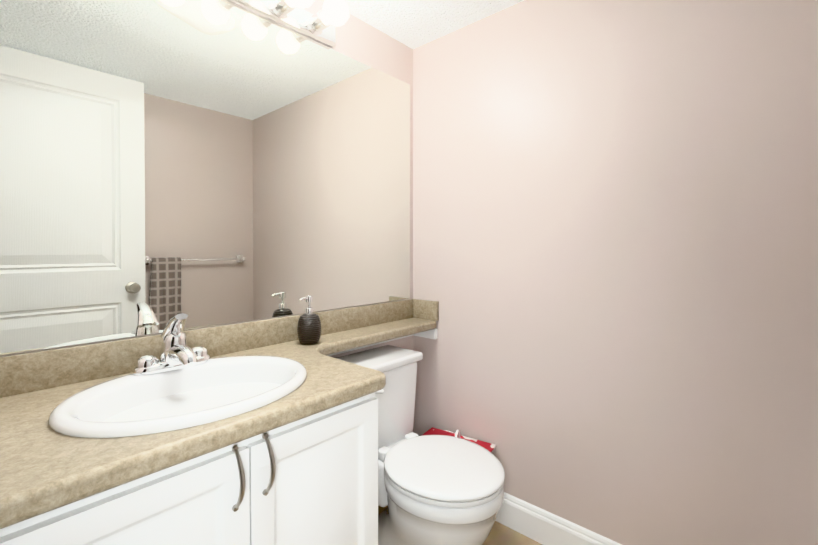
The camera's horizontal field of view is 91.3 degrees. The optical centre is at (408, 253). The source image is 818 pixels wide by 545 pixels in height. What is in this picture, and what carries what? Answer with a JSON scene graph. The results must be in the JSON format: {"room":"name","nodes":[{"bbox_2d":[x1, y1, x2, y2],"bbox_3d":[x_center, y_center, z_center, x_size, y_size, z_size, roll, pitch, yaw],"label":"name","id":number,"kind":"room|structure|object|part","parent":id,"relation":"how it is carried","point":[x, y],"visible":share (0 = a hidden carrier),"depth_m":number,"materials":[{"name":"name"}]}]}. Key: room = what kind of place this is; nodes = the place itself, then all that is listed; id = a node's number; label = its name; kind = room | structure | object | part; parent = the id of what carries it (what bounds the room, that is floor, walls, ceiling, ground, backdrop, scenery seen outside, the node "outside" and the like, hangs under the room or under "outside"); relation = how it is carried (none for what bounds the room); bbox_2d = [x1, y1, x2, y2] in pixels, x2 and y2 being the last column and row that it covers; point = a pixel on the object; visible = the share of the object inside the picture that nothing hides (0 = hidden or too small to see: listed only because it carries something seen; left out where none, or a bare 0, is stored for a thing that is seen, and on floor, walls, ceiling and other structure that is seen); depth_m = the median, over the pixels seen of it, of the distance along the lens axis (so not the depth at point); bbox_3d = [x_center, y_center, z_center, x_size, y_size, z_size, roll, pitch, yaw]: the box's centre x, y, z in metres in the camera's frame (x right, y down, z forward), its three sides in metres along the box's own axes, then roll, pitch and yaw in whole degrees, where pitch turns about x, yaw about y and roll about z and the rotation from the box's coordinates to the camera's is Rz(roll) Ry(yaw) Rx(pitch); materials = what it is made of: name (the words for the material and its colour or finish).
{"room":"bathroom","nodes":[
{"label":"bathroom","id":0,"kind":"room"},
{"bbox_2d":[0,0,412,357],"bbox_3d":[-0.557,0.059,1.362,0.100,2.065,1.820,1,1,42],"label":"wall","id":1,"kind":"structure","parent":0,"point":[358,39],"depth_m":1.74,"materials":[{"name":"paint"}]},
{"bbox_2d":[0,0,409,354],"bbox_3d":[-0.526,-0.286,1.312,0.005,1.013,1.588,1,1,42],"label":"mirror","id":2,"kind":"object","parent":1,"relation":"attached to","point":[202,163],"visible":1,"depth_m":1.17,"materials":[{"name":"clear glass"}]},
{"bbox_2d":[0,299,415,394],"bbox_3d":[-0.518,0.268,1.316,0.018,0.088,1.596,1,1,42],"label":"backsplash","id":3,"kind":"structure","parent":1,"relation":"attached to","point":[25,371],"depth_m":1.07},
{"bbox_2d":[229,0,348,47],"bbox_3d":[-0.458,-0.835,1.234,0.200,0.092,0.695,1,1,42],"label":"sconce","id":4,"kind":"object","parent":1,"relation":"attached to","point":[323,23],"visible":1,"depth_m":1.37,"materials":[{"name":"silver metal"}]},
{"bbox_2d":[270,0,295,18],"bbox_3d":[-0.415,-0.836,1.339,0.068,0.072,0.072,1,1,42],"label":"socket","id":5,"kind":"object","parent":4,"relation":"attached to","point":[279,9],"depth_m":1.34,"materials":[{"name":"silver metal"}]},
{"bbox_3d":[-0.352,-0.835,1.282,0.106,0.092,0.092,1,1,42],"label":"bulb","id":6,"kind":"part","parent":4,"relation":"part of","materials":[{"name":"white glass"}]},
{"bbox_2d":[306,10,329,34],"bbox_3d":[-0.322,-0.837,1.444,0.068,0.072,0.072,1,1,42],"label":"socket","id":7,"kind":"object","parent":4,"relation":"attached to","point":[316,24],"depth_m":1.44,"materials":[{"name":"silver metal"}]},
{"bbox_3d":[-0.258,-0.836,1.387,0.106,0.092,0.092,1,1,42],"label":"bulb","id":8,"kind":"part","parent":4,"relation":"part of","materials":[{"name":"white glass"}]},
{"bbox_2d":[344,0,523,48],"bbox_3d":[0.077,-1.016,0.783,1.800,0.100,1.820,1,1,42],"label":"ceiling","id":9,"kind":"structure","parent":0,"point":[413,24],"depth_m":1.64,"materials":[{"name":"white paint"}]},
{"bbox_2d":[378,505,541,544],"bbox_3d":[0.077,1.149,0.808,1.800,0.100,1.820,1,1,42],"label":"floor","id":10,"kind":"structure","parent":0,"point":[500,534],"depth_m":1.53,"materials":[{"name":"tile"}]},
{"bbox_2d":[0,383,385,544],"bbox_3d":[-0.313,0.724,1.152,0.548,0.740,1.616,1,1,42],"label":"bathroom vanity","id":11,"kind":"object","parent":10,"relation":"on","point":[262,432],"depth_m":0.79,"materials":[{"name":"painted wood"},{"name":"laminate"},{"name":"brushed nickel"}]},
{"bbox_3d":[-0.439,0.685,0.668,0.019,0.600,0.351,1,1,42],"label":"door","id":12,"kind":"part","parent":11,"relation":"part of","materials":[{"name":"white wood"}]},
{"bbox_2d":[0,315,438,522],"bbox_3d":[-0.319,0.334,1.153,0.533,0.040,1.616,1,1,42],"label":"countertop","id":13,"kind":"structure","parent":11,"relation":"on","point":[32,475],"depth_m":0.71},
{"bbox_2d":[128,313,215,374],"bbox_3d":[-0.582,0.225,1.018,0.159,0.147,0.186,1,1,42],"label":"faucet","id":14,"kind":"object","parent":13,"relation":"on","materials":[{"name":"silver metal"}]},
{"bbox_2d":[32,343,347,470],"bbox_3d":[-0.489,0.369,0.930,0.420,0.142,0.520,1,1,42],"label":"sink","id":15,"kind":"object","parent":13,"relation":"in","point":[91,417],"depth_m":0.92,"materials":[{"name":"white ceramic"}]},
{"bbox_2d":[297,295,320,344],"bbox_3d":[-0.346,0.228,1.387,0.081,0.165,0.082,1,1,42],"label":"soap dispenser","id":16,"kind":"object","parent":13,"relation":"on","point":[309,328],"visible":1,"depth_m":1.36,"materials":[{"name":"ceramic"}]},
{"bbox_3d":[-0.321,0.431,0.756,0.037,0.127,0.012,1,1,42],"label":"handle","id":17,"kind":"part","parent":11,"relation":"part of","materials":[{"name":"silver metal"}]},
{"bbox_3d":[-0.279,0.428,0.802,0.037,0.127,0.012,1,1,42],"label":"handle","id":18,"kind":"part","parent":11,"relation":"part of","materials":[{"name":"silver metal"}]},
{"bbox_3d":[-0.204,0.682,0.932,0.019,0.600,0.347,1,1,42],"label":"door","id":19,"kind":"part","parent":11,"relation":"part of","materials":[{"name":"white wood"}]},
{"bbox_2d":[337,345,504,544],"bbox_3d":[0.029,0.749,1.431,0.652,0.685,0.374,1,1,42],"label":"toilet","id":20,"kind":"object","parent":10,"relation":"on","point":[440,490],"visible":0.85,"depth_m":1.31,"materials":[{"name":"white ceramic"}]},
{"bbox_3d":[-0.137,0.422,1.575,0.208,0.035,0.364,1,1,42],"label":"tank lid","id":21,"kind":"part","parent":20,"relation":"part of","materials":[{"name":"white ceramic"}]},
{"bbox_3d":[-0.140,0.594,1.579,0.188,0.312,0.338,1,1,42],"label":"tank","id":22,"kind":"part","parent":20,"relation":"part of","materials":[{"name":"white ceramic"}]},
{"bbox_3d":[0.109,0.717,1.359,0.437,0.039,0.374,1,1,42],"label":"lid","id":23,"kind":"part","parent":20,"relation":"part of","materials":[{"name":"white plastic"}]},
{"bbox_3d":[0.116,0.730,1.352,0.416,0.015,0.372,1,1,42],"label":"seat","id":24,"kind":"part","parent":20,"relation":"part of","materials":[{"name":"white plastic"}]},
{"bbox_3d":[0.202,0.939,1.666,0.236,0.300,0.132,1,1,42],"label":"waste bin","id":25,"kind":"object","parent":10,"relation":"on","visible":0},
{"bbox_2d":[421,427,495,451],"bbox_3d":[0.187,0.747,1.647,0.300,0.082,0.160,0,1,33],"label":"magazine","id":26,"kind":"object","parent":25,"relation":"on","point":[490,447],"visible":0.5,"depth_m":1.69,"materials":[{"name":"red paper"}]},
{"bbox_2d":[413,0,817,544],"bbox_3d":[0.688,0.059,1.404,1.700,2.065,0.100,1,1,42],"label":"wall","id":27,"kind":"structure","parent":0,"point":[615,238],"depth_m":1.30,"materials":[{"name":"paint"}]},
{"bbox_2d":[495,492,621,544],"bbox_3d":[0.620,1.029,1.400,1.580,0.125,0.013,1,1,42],"label":"baseboard","id":28,"kind":"structure","parent":27,"relation":"attached to","point":[537,524],"depth_m":1.50,"materials":[{"name":"white wood"}]}
]}

